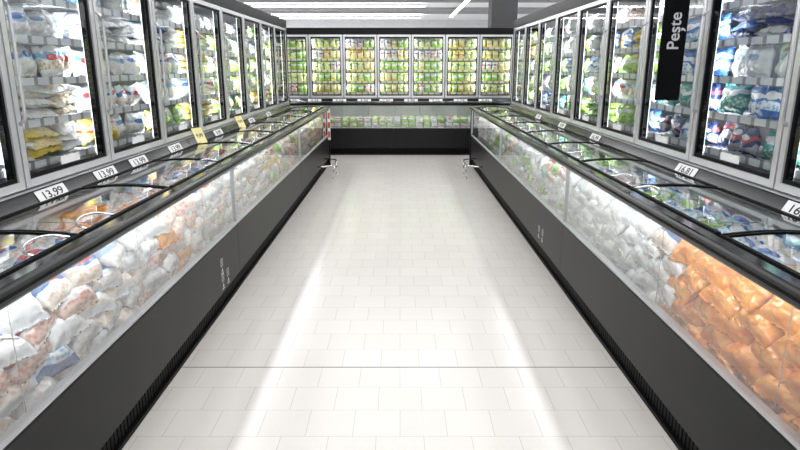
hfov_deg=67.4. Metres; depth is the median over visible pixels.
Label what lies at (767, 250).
bag
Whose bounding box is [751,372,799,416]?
bag
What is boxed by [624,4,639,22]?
bag
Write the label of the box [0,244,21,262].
bag
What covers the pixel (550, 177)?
bag
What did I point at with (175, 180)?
bag
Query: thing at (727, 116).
shelf
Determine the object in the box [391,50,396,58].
bag
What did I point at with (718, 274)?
bag
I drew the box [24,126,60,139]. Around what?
bag
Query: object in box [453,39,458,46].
bag
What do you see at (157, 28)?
bag
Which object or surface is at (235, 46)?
pack
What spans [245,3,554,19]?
ceiling
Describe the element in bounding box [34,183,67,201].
ticket
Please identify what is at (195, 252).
bag
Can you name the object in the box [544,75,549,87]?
bag
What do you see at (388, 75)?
bag
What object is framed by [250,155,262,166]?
bag
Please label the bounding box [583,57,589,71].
bag
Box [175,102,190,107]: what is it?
bag
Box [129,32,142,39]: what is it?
bag
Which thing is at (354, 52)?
bag
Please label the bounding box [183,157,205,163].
bag
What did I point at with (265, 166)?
bag
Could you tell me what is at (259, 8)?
trim
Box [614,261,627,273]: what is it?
pack
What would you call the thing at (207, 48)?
bag
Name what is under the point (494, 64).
bag
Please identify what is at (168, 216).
bag
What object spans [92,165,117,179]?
ticket
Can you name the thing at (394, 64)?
bag
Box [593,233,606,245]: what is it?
pack
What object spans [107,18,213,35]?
shelf
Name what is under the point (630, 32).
bag
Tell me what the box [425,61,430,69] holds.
bag
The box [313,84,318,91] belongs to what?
bag
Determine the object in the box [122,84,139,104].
bag
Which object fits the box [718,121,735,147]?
bag
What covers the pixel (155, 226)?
pack
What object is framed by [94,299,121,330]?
bag
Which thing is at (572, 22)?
pack
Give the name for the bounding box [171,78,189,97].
bag
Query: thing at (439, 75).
bag
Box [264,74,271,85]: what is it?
bag
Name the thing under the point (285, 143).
bag
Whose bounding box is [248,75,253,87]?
bag
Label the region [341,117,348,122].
bag
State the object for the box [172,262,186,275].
bag
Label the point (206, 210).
bag
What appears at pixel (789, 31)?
bag
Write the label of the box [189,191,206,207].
bag
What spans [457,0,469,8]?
linear light
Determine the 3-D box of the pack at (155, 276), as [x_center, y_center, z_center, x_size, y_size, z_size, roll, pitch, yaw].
[-1.237,0.239,2.930,0.112,0.126,0.240,2,15,8]
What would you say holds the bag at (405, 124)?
on the bag
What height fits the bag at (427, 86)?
0.161 m
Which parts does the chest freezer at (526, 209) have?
glass, panel, kick plate, glass trim, bumper rail, lid glass, lid, lid glass, lid, handle, lid, lid glass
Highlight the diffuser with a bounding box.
[252,6,424,6]
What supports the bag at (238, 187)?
on the bag at (228, 202)
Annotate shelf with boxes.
[0,133,141,169]
[3,0,119,17]
[10,42,82,47]
[22,105,131,119]
[102,48,204,54]
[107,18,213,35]
[114,91,218,104]
[137,109,234,133]
[204,36,268,44]
[229,99,271,109]
[529,99,567,108]
[531,37,585,44]
[565,109,671,132]
[573,21,661,36]
[581,91,679,104]
[595,48,696,54]
[657,133,799,169]
[668,105,777,120]
[688,0,796,18]
[717,42,789,47]
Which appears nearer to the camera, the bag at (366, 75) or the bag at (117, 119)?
the bag at (117, 119)
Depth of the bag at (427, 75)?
10.95 m
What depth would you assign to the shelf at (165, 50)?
4.79 m
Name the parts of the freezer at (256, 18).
handle, door, header panel, handle, door sill, door, price rail, panel, handle, door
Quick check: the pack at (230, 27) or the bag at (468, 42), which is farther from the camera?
the bag at (468, 42)
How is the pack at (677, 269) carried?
on the pack at (652, 267)
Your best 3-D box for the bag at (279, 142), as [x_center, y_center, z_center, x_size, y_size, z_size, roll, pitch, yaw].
[-1.254,-0.827,6.127,0.115,0.120,0.219,-1,15,-5]
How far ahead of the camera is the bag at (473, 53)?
10.84 m
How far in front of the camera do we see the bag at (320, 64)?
10.89 m
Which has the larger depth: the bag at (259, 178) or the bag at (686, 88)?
the bag at (259, 178)
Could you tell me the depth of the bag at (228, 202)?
4.19 m
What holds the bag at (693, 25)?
in the freezer at (774, 181)
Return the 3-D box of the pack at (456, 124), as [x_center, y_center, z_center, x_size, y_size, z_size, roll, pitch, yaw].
[0.987,-1.775,10.555,0.134,0.105,0.079,1,15,3]
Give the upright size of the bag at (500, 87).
0.155 m
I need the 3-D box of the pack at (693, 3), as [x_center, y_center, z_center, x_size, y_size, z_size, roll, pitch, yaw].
[1.882,-1.443,3.867,0.087,0.155,0.167,0,15,0]
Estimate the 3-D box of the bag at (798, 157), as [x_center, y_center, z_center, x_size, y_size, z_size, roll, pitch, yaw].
[1.881,-0.346,2.786,0.108,0.169,0.139,-2,15,-7]
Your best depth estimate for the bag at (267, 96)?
8.22 m
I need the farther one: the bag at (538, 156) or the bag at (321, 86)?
the bag at (321, 86)
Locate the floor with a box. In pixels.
[122,155,677,449]
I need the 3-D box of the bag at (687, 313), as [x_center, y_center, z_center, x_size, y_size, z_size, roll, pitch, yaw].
[1.248,0.351,2.509,0.128,0.138,0.261,-1,15,-5]
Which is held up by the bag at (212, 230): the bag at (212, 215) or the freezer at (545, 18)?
the bag at (212, 215)
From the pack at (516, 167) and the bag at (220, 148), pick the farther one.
the pack at (516, 167)
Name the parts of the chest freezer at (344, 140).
lid glass, bumper rail, kick plate, glass trim, panel, lid glass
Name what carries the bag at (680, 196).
on the bag
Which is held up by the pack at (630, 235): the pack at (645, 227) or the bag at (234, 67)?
the pack at (645, 227)
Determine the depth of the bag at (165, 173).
3.95 m
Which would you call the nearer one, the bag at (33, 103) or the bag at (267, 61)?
the bag at (33, 103)
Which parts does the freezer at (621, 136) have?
handle, door, handle, header panel, door, price rail, door sill, handle, door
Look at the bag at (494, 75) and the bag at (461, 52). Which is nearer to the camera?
the bag at (461, 52)
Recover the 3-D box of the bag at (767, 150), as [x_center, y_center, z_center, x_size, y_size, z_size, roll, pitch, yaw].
[1.899,-0.411,3.041,0.083,0.164,0.150,-2,15,-8]
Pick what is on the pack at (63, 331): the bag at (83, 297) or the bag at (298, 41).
the bag at (83, 297)
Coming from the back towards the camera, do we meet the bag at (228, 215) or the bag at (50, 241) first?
the bag at (228, 215)
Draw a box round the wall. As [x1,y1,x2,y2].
[286,20,487,27]
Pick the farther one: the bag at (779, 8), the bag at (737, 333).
the bag at (779, 8)
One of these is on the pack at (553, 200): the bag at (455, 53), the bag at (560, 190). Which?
the bag at (560, 190)
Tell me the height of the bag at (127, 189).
0.100 m
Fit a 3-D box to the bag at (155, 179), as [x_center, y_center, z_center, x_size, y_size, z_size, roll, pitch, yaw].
[-1.557,-0.257,3.792,0.178,0.094,0.221,-2,15,-8]
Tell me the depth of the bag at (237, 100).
6.80 m
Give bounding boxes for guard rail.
[317,158,337,178]
[462,158,482,178]
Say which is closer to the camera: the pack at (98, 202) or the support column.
the pack at (98, 202)
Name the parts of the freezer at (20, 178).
door, handle, door, door sill, price rail, handle, door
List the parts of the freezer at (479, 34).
handle, door, price rail, header panel, door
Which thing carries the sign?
attached to the freezer at (774, 181)
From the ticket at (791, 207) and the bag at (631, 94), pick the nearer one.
the ticket at (791, 207)
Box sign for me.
[654,0,689,99]
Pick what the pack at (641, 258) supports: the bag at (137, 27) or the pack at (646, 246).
the pack at (646, 246)
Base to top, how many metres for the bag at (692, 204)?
0.093 m
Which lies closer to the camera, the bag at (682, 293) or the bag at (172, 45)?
the bag at (682, 293)
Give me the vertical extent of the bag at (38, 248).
0.106 m
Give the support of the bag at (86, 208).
on the bag
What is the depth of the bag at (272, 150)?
5.71 m
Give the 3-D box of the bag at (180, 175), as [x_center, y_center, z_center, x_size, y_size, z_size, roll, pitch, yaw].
[-1.426,-0.306,3.989,0.181,0.112,0.234,3,15,12]
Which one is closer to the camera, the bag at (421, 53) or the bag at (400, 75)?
the bag at (421, 53)
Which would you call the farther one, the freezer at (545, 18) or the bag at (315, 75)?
the bag at (315, 75)
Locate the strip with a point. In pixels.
(328, 112)
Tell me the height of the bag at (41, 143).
0.081 m
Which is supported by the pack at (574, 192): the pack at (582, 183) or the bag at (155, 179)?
the pack at (582, 183)
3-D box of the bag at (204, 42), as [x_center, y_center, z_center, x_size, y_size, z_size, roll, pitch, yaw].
[-1.889,-1.712,5.634,0.178,0.078,0.267,1,15,4]
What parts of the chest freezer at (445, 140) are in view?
lid glass, kick plate, glass trim, panel, bumper rail, lid glass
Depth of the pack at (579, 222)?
3.97 m
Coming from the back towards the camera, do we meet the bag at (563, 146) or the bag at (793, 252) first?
the bag at (563, 146)
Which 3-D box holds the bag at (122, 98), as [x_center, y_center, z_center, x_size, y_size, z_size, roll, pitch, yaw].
[-1.875,-0.868,4.020,0.082,0.144,0.170,-3,15,-10]
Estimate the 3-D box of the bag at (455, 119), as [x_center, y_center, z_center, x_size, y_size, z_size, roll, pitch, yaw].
[0.986,-1.848,10.558,0.131,0.096,0.086,0,15,-1]
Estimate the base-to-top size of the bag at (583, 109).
0.176 m
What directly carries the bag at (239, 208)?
on the bag
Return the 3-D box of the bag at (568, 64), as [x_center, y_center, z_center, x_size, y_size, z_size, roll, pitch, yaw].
[1.854,-1.750,6.564,0.096,0.152,0.131,1,15,5]
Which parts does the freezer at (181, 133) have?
handle, door, handle, door sill, price rail, door, header panel, handle, door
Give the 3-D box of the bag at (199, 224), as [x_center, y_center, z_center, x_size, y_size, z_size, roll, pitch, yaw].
[-1.250,-0.021,3.631,0.137,0.138,0.243,1,15,5]
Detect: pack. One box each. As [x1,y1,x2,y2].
[0,266,12,272]
[0,292,50,334]
[25,11,53,37]
[40,8,63,37]
[46,314,89,351]
[51,10,98,24]
[92,199,114,206]
[98,16,117,27]
[99,28,118,36]
[100,0,120,10]
[108,27,137,36]
[109,19,133,28]
[115,229,143,251]
[118,0,128,12]
[119,250,146,272]
[127,9,140,15]
[136,216,169,241]
[139,237,159,262]
[141,266,169,290]
[151,273,172,293]
[154,0,162,6]
[154,7,163,13]
[155,14,166,19]
[156,0,176,10]
[159,9,176,16]
[159,253,180,273]
[164,17,177,21]
[172,5,182,23]
[194,13,198,26]
[203,16,211,28]
[209,17,213,29]
[226,23,233,33]
[230,40,237,52]
[364,122,370,126]
[371,121,378,126]
[386,117,392,122]
[393,117,400,122]
[416,117,422,122]
[430,117,437,122]
[431,122,437,126]
[445,121,452,126]
[453,122,459,126]
[512,164,520,171]
[513,140,522,148]
[516,150,521,157]
[518,166,525,176]
[535,173,543,183]
[539,156,549,168]
[543,178,550,191]
[545,28,551,37]
[546,183,557,194]
[548,194,560,206]
[551,27,554,36]
[560,147,576,154]
[563,39,568,52]
[567,17,576,33]
[567,211,576,223]
[568,37,575,52]
[568,201,583,213]
[569,185,579,200]
[570,172,581,187]
[571,214,586,231]
[577,229,589,238]
[578,178,588,194]
[578,207,594,224]
[586,13,598,29]
[587,236,600,250]
[589,35,599,50]
[591,13,602,28]
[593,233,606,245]
[597,166,609,171]
[612,233,634,258]
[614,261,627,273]
[616,205,642,227]
[617,7,627,23]
[620,227,643,245]
[625,269,644,290]
[631,244,652,268]
[631,266,660,291]
[634,215,661,239]
[639,239,666,258]
[645,255,671,286]
[657,31,660,39]
[657,284,675,308]
[659,0,664,15]
[662,255,687,278]
[689,0,697,9]
[698,0,702,7]
[732,45,749,76]
[745,44,775,77]
[753,25,792,35]
[775,46,789,77]
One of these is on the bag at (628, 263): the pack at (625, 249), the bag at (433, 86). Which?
the pack at (625, 249)
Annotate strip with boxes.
[327,108,330,139]
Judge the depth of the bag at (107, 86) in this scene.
3.87 m
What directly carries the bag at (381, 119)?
on the bag at (382, 124)
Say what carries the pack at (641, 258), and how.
on the bag at (628, 263)
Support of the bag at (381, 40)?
on the freezer at (411, 34)
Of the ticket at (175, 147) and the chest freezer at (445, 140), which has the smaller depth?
the ticket at (175, 147)
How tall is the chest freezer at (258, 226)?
0.935 m
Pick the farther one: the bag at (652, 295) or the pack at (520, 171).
the pack at (520, 171)
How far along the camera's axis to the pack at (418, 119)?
10.54 m
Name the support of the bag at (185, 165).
on the bag
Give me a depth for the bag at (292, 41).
10.80 m
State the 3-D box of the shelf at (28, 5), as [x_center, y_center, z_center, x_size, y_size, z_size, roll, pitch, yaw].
[-1.986,-1.107,2.926,0.383,0.010,2.505,0,15,0]
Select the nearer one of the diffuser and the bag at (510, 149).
the bag at (510, 149)
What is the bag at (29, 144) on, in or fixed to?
on the bag at (1, 158)
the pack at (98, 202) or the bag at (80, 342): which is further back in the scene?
the pack at (98, 202)
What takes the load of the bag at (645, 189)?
on the bag
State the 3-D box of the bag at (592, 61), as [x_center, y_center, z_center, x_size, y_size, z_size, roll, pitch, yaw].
[1.849,-1.536,5.754,0.091,0.166,0.131,0,15,-2]
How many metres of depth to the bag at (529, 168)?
5.50 m
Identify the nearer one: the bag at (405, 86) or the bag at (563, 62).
the bag at (563, 62)
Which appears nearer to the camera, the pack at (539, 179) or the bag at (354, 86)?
the pack at (539, 179)
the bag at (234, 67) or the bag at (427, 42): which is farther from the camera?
the bag at (427, 42)
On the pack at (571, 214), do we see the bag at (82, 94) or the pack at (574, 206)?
the pack at (574, 206)
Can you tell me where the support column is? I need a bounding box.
[488,0,517,27]
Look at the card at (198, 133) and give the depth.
4.92 m
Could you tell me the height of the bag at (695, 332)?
0.143 m
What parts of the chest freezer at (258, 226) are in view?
lid glass, lid, lid, lid glass, handle, lid, lid glass, bumper rail, glass trim, kick plate, panel, glass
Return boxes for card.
[191,127,207,142]
[234,116,245,127]
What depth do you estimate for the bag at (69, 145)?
3.34 m
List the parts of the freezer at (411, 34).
door, handle, header panel, door, price rail, handle, door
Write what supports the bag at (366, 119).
on the pack at (366, 124)
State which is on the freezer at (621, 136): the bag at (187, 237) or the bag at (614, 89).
the bag at (614, 89)
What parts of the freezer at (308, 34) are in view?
door, header panel, price rail, door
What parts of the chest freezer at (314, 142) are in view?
lid, lid glass, lid, lid glass, lid, lid glass, bumper rail, kick plate, glass trim, glass, panel, panel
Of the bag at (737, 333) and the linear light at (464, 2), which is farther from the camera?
the linear light at (464, 2)
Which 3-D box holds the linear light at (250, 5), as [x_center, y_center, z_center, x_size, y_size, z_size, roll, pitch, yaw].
[-4.000,-8.601,23.381,10.000,0.170,0.180,0,15,0]
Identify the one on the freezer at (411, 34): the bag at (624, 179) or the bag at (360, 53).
the bag at (360, 53)
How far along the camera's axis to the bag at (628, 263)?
3.13 m
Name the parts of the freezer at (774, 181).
handle, door, handle, price rail, door sill, door, door, handle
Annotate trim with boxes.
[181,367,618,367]
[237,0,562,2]
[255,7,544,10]
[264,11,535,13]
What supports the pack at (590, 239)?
in the chest freezer at (696, 400)
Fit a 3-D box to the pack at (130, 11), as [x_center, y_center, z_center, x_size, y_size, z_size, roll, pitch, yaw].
[-1.897,-1.505,4.277,0.169,0.097,0.265,2,15,7]
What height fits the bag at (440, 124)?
0.099 m
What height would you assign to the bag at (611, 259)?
0.135 m
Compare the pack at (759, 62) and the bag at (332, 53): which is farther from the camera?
the bag at (332, 53)
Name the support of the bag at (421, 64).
on the freezer at (411, 34)
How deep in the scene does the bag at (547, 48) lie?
7.45 m
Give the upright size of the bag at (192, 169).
0.103 m
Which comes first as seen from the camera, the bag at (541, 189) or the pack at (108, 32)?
the pack at (108, 32)
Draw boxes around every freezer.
[0,0,169,224]
[0,158,239,449]
[100,0,249,152]
[151,121,302,287]
[200,3,290,120]
[252,106,330,201]
[286,28,343,100]
[290,100,393,154]
[342,28,445,115]
[394,100,509,154]
[444,28,513,100]
[469,106,547,201]
[497,122,648,287]
[509,3,597,121]
[548,0,696,152]
[560,158,799,449]
[630,0,799,224]
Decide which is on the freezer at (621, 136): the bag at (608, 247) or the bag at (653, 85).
the bag at (653, 85)
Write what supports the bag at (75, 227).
on the bag
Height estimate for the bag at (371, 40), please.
0.159 m
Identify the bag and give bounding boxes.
[0,142,35,156]
[0,156,34,165]
[0,243,48,266]
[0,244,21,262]
[0,334,37,370]
[0,370,9,397]
[0,376,37,420]
[0,417,15,435]
[4,4,31,35]
[4,341,50,386]
[9,376,57,418]
[10,43,20,77]
[11,229,46,250]
[15,309,56,354]
[16,43,36,77]
[17,85,54,97]
[18,97,56,108]
[20,107,58,119]
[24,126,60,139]
[27,137,62,150]
[27,145,65,158]
[31,45,63,76]
[31,274,72,312]
[32,344,79,381]
[39,218,80,230]
[40,84,80,96]
[42,229,80,246]
[44,121,84,134]
[45,94,79,108]
[45,105,80,115]
[52,46,71,76]
[53,349,89,381]
[54,132,86,141]
[55,138,88,153]
[55,284,99,319]
[59,21,80,33]
[60,203,110,223]
[60,254,103,287]
[63,30,81,39]
[66,224,93,230]
[67,316,102,354]
[70,50,86,75]
[70,86,90,111]
[76,118,94,145]
[79,290,117,318]
[86,328,113,352]
[87,207,122,223]
[87,264,123,291]
[93,241,126,268]
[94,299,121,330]
[100,35,120,42]
[103,58,106,74]
[104,272,139,300]
[106,84,116,107]
[108,52,125,74]
[109,192,133,200]
[110,117,120,138]
[110,197,141,208]
[112,36,132,43]
[112,114,126,138]
[112,305,138,329]
[113,84,127,106]
[119,53,140,74]
[119,282,145,309]
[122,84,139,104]
[123,182,155,192]
[124,112,144,133]
[127,1,139,10]
[127,21,142,32]
[128,38,143,44]
[128,262,150,284]
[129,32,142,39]
[132,190,157,199]
[134,51,146,72]
[135,80,149,102]
[136,290,153,306]
[138,176,165,183]
[144,111,152,130]
[147,248,167,269]
[154,228,177,248]
[156,25,166,33]
[156,207,176,230]
[158,34,180,42]
[158,171,176,179]
[159,53,172,73]
[160,27,179,35]
[160,179,179,186]
[162,42,179,47]
[162,81,168,98]
[164,107,172,124]
[164,171,192,179]
[165,53,186,61]
[166,79,177,98]
[166,167,187,171]
[166,239,185,253]
[169,54,179,73]
[170,107,190,114]
[171,67,187,72]
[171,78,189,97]
[171,104,183,123]
[171,196,196,216]
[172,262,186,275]
[173,216,186,239]
[174,29,184,37]
[175,43,185,48]
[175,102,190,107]
[175,163,195,168]
[176,37,184,43]
[176,245,193,263]
[178,61,186,67]
[182,114,191,120]
[182,227,193,245]
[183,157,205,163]
[184,211,196,230]
[185,250,198,262]
[187,167,202,172]
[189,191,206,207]
[189,231,202,250]
[191,162,211,167]
[193,215,211,233]
[194,12,203,27]
[195,200,213,217]
[196,32,208,41]
[197,39,211,46]
[197,45,212,50]
[197,54,211,62]
[197,184,218,200]
[197,238,210,251]
[198,61,210,66]
[199,67,211,72]
[199,77,214,93]
[199,153,213,158]
[201,223,219,239]
[202,99,214,104]
[202,104,214,110]
[203,109,216,116]
[204,56,215,71]
[206,35,215,50]
[206,208,220,222]
[207,150,218,154]
[209,98,219,112]
[209,151,231,159]
[209,179,223,193]
[210,146,232,150]
[211,194,220,209]
[213,56,216,71]
[213,216,224,228]
[214,77,218,90]
[217,172,236,187]
[217,200,226,216]
[219,187,230,200]
[219,222,228,232]
[224,38,232,52]
[224,206,232,222]
[225,198,231,208]
[228,95,232,108]
[228,167,240,179]
[228,181,242,192]
[229,59,237,71]
[230,76,240,89]
[231,78,235,89]
[234,95,241,107]
[235,190,241,201]
[236,163,249,175]
[236,175,248,186]
[236,202,242,212]
[239,194,249,206]
[242,181,252,194]
[243,159,257,170]
[243,174,253,181]
[246,26,251,36]
[246,191,253,201]
[247,59,256,70]
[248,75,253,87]
[249,43,254,53]
[249,168,259,177]
[249,177,256,188]
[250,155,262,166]
[251,75,255,86]
[252,91,258,102]
[252,182,263,195]
[255,173,264,183]
[256,151,266,162]
[258,163,262,172]
[260,179,266,188]
[261,169,269,178]
[262,29,264,39]
[262,149,271,158]
[262,160,270,169]
[263,44,269,55]
[263,60,269,70]
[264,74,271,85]
[265,90,269,100]
[265,177,271,185]
[266,145,276,155]
[268,157,273,164]
[269,170,274,181]
[270,162,278,170]
[272,143,280,152]
[272,153,278,161]
[274,170,279,178]
[276,140,282,149]
[279,164,283,174]
[280,138,289,146]
[281,146,285,155]
[283,161,287,170]
[287,149,291,157]
[288,134,295,141]
[289,155,294,163]
[290,39,295,46]
[290,50,295,58]
[291,61,295,69]
[291,73,296,80]
[292,84,296,91]
[296,39,301,46]
[296,50,301,58]
[297,62,302,69]
[297,73,302,80]
[298,84,303,91]
[312,39,316,46]
[312,51,316,58]
[313,62,317,69]
[313,73,317,80]
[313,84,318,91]
[317,39,322,46]
[318,51,323,58]
[318,61,323,69]
[319,73,323,80]
[319,84,324,91]
[324,39,328,46]
[324,50,329,58]
[324,62,329,69]
[325,73,329,80]
[325,84,330,91]
[330,39,335,46]
[330,50,335,58]
[330,62,335,69]
[331,73,335,80]
[331,84,336,91]
[334,117,340,122]
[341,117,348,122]
[346,39,350,46]
[346,50,350,58]
[347,62,350,69]
[347,73,350,80]
[347,84,351,91]
[349,117,355,122]
[350,122,356,126]
[351,39,356,46]
[351,50,356,58]
[352,61,356,69]
[352,73,357,80]
[352,84,357,91]
[356,117,362,122]
[357,39,362,46]
[357,50,363,58]
[358,62,363,69]
[358,73,363,80]
[358,84,363,91]
[363,117,370,122]
[364,39,368,46]
[364,50,369,58]
[364,61,369,69]
[364,73,369,80]
[364,84,369,91]
[370,39,373,46]
[370,50,373,58]
[370,62,373,69]
[371,117,378,122]
[379,117,385,122]
[379,122,386,126]
[380,39,384,46]
[380,50,384,58]
[381,73,384,80]
[381,84,384,91]
[385,39,390,46]
[385,50,390,58]
[385,62,390,69]
[385,73,390,80]
[385,84,390,91]
[386,122,393,126]
[391,39,396,46]
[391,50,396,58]
[391,62,396,69]
[391,73,396,80]
[391,84,396,91]
[398,39,402,46]
[398,50,402,58]
[398,62,402,69]
[398,73,402,80]
[398,84,402,91]
[401,117,408,122]
[401,122,408,126]
[404,39,407,46]
[404,50,407,58]
[404,62,407,69]
[404,73,407,80]
[404,84,407,91]
[408,117,414,122]
[414,61,417,69]
[414,73,417,80]
[414,84,417,91]
[415,121,422,126]
[419,39,424,46]
[419,50,424,58]
[419,62,423,69]
[419,73,423,80]
[419,84,423,91]
[423,117,429,122]
[425,39,430,46]
[425,50,430,58]
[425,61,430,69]
[425,73,429,80]
[425,84,429,91]
[431,39,436,46]
[431,50,436,58]
[431,62,436,69]
[431,73,436,80]
[431,84,435,91]
[437,50,441,58]
[437,61,441,69]
[437,73,441,80]
[437,84,440,91]
[437,117,444,122]
[437,121,444,126]
[438,39,441,46]
[445,117,452,122]
[448,62,451,69]
[452,50,457,58]
[452,62,457,69]
[452,73,457,80]
[452,84,457,91]
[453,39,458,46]
[453,117,459,122]
[458,62,463,69]
[458,73,463,80]
[458,84,463,91]
[459,39,464,46]
[459,50,464,58]
[460,117,466,122]
[464,73,469,80]
[464,84,469,91]
[465,39,470,46]
[465,50,470,58]
[465,62,469,69]
[470,73,474,80]
[470,84,474,91]
[471,39,475,46]
[471,50,475,58]
[471,62,475,69]
[485,73,490,80]
[485,84,490,91]
[486,39,491,46]
[486,50,491,58]
[486,62,491,69]
[491,84,496,91]
[492,50,497,58]
[492,62,497,69]
[492,73,496,80]
[493,39,498,46]
[497,84,502,91]
[498,62,503,69]
[498,73,502,80]
[499,39,504,46]
[499,50,503,58]
[503,84,508,91]
[504,61,509,69]
[504,73,508,80]
[504,150,510,157]
[505,39,510,46]
[505,50,509,58]
[506,158,513,165]
[507,135,514,143]
[507,143,512,153]
[512,137,518,148]
[517,157,522,166]
[518,142,526,153]
[521,156,530,164]
[523,164,527,172]
[524,145,530,154]
[524,171,528,180]
[526,147,538,158]
[526,165,532,174]
[528,90,533,99]
[528,176,534,186]
[530,158,536,169]
[531,179,539,189]
[532,31,537,40]
[532,171,539,178]
[533,163,541,172]
[534,152,544,163]
[537,182,547,194]
[540,195,547,201]
[541,92,545,102]
[541,167,546,177]
[543,60,549,70]
[544,41,550,54]
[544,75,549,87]
[545,159,555,171]
[546,92,550,103]
[546,171,556,183]
[547,60,552,70]
[550,162,561,174]
[551,138,562,141]
[551,177,563,187]
[556,144,573,148]
[556,166,571,181]
[557,187,563,201]
[557,203,568,211]
[558,95,566,107]
[559,77,566,89]
[560,194,573,205]
[561,58,566,71]
[562,181,571,195]
[563,22,566,34]
[565,58,571,71]
[566,75,570,90]
[568,95,571,109]
[570,146,582,151]
[576,194,589,206]
[579,151,601,157]
[580,97,590,112]
[582,182,600,199]
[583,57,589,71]
[583,222,596,236]
[584,76,591,92]
[584,105,596,110]
[585,34,593,50]
[585,99,598,105]
[586,110,596,115]
[586,161,600,167]
[586,199,599,213]
[587,56,598,72]
[589,77,596,93]
[592,58,599,72]
[592,218,605,235]
[593,206,612,224]
[594,77,600,94]
[596,160,619,166]
[596,190,615,210]
[599,224,615,240]
[599,239,621,261]
[600,251,615,263]
[605,170,626,177]
[608,115,616,122]
[609,102,624,108]
[609,108,615,114]
[609,165,630,171]
[609,199,625,223]
[611,78,621,96]
[611,220,628,235]
[612,56,621,72]
[614,30,619,48]
[616,104,622,121]
[616,177,638,183]
[616,254,639,270]
[617,79,634,99]
[619,55,630,73]
[619,104,635,124]
[620,26,642,36]
[621,36,627,47]
[621,43,637,47]
[621,169,647,179]
[622,36,639,42]
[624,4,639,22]
[626,55,638,73]
[628,81,635,99]
[630,183,653,190]
[631,34,640,41]
[632,22,660,36]
[633,3,645,19]
[636,178,659,183]
[642,190,675,201]
[643,288,661,304]
[648,109,663,131]
[650,82,657,101]
[651,227,681,255]
[653,52,658,73]
[657,23,661,31]
[657,115,672,132]
[658,100,667,103]
[658,302,685,327]
[661,187,696,202]
[663,200,687,210]
[667,83,682,105]
[667,274,698,306]
[667,298,705,326]
[668,239,705,265]
[671,112,681,132]
[673,116,688,136]
[678,82,692,107]
[679,117,689,139]
[679,199,707,208]
[681,208,709,219]
[682,49,696,74]
[683,264,710,295]
[683,324,712,353]
[685,15,701,42]
[692,254,738,290]
[692,296,716,327]
[695,205,731,218]
[697,218,735,227]
[698,285,742,320]
[701,325,732,352]
[705,121,721,145]
[709,83,723,111]
[709,312,754,345]
[711,350,742,378]
[713,46,735,75]
[714,225,763,246]
[717,341,765,384]
[718,12,732,39]
[718,83,751,114]
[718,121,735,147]
[723,214,765,230]
[725,27,766,38]
[728,122,753,151]
[729,6,767,21]
[729,274,773,314]
[731,17,767,30]
[734,304,784,349]
[740,124,761,157]
[740,378,782,413]
[748,85,769,115]
[751,244,799,264]
[751,340,795,383]
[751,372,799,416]
[753,14,794,25]
[754,226,799,249]
[757,1,796,15]
[757,87,782,118]
[757,295,799,335]
[762,129,775,158]
[772,333,799,371]
[777,410,799,435]
[778,247,799,260]
[783,27,792,33]
[784,264,799,272]
[785,371,799,401]
[788,329,799,346]
[789,416,799,428]
[796,144,799,165]
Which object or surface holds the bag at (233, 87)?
on the freezer at (181, 133)
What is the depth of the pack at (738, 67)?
3.29 m
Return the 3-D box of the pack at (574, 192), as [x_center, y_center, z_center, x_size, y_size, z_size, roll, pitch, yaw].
[1.257,-0.236,4.164,0.129,0.143,0.248,-1,15,-5]
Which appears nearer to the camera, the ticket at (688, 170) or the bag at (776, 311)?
the bag at (776, 311)
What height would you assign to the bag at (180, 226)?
0.130 m
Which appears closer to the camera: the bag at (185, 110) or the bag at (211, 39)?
the bag at (185, 110)
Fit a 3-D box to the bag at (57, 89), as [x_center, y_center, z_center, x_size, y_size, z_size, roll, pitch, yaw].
[-1.902,-0.746,3.293,0.184,0.074,0.263,2,15,7]
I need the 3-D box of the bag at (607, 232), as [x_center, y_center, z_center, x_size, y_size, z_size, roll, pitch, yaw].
[1.251,0.031,3.444,0.131,0.131,0.235,-1,15,-5]
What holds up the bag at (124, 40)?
on the freezer at (20, 178)
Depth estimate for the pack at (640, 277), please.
2.91 m
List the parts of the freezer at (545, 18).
handle, door, handle, panel, price rail, door, door sill, header panel, handle, door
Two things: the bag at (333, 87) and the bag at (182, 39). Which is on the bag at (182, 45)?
the bag at (182, 39)
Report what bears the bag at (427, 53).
on the freezer at (411, 34)
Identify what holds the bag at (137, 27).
on the bag at (139, 35)
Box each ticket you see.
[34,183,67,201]
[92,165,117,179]
[128,155,147,166]
[167,143,182,152]
[213,128,222,135]
[558,122,565,127]
[590,133,600,140]
[675,162,698,176]
[781,200,799,216]
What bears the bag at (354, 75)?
on the freezer at (411, 34)
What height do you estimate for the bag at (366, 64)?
0.158 m
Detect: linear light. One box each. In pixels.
[250,5,425,6]
[279,17,420,17]
[449,8,459,16]
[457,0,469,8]
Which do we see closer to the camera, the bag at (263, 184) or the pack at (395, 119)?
the bag at (263, 184)
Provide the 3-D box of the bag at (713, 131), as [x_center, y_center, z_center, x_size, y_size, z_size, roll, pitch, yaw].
[1.881,-0.551,3.599,0.082,0.144,0.134,1,15,3]
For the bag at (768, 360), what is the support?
on the bag at (764, 386)
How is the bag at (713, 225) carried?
on the bag
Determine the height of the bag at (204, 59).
0.087 m
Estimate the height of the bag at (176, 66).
0.157 m
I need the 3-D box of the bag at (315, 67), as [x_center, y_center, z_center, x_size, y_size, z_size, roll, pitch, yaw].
[-1.549,-2.891,10.912,0.107,0.150,0.040,-1,15,-2]
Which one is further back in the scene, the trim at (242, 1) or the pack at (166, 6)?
the trim at (242, 1)
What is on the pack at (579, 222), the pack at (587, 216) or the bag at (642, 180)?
the pack at (587, 216)
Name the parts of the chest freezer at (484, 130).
panel, panel, glass trim, kick plate, glass, bumper rail, lid, lid glass, lid glass, lid, lid, lid glass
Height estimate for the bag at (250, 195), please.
0.127 m

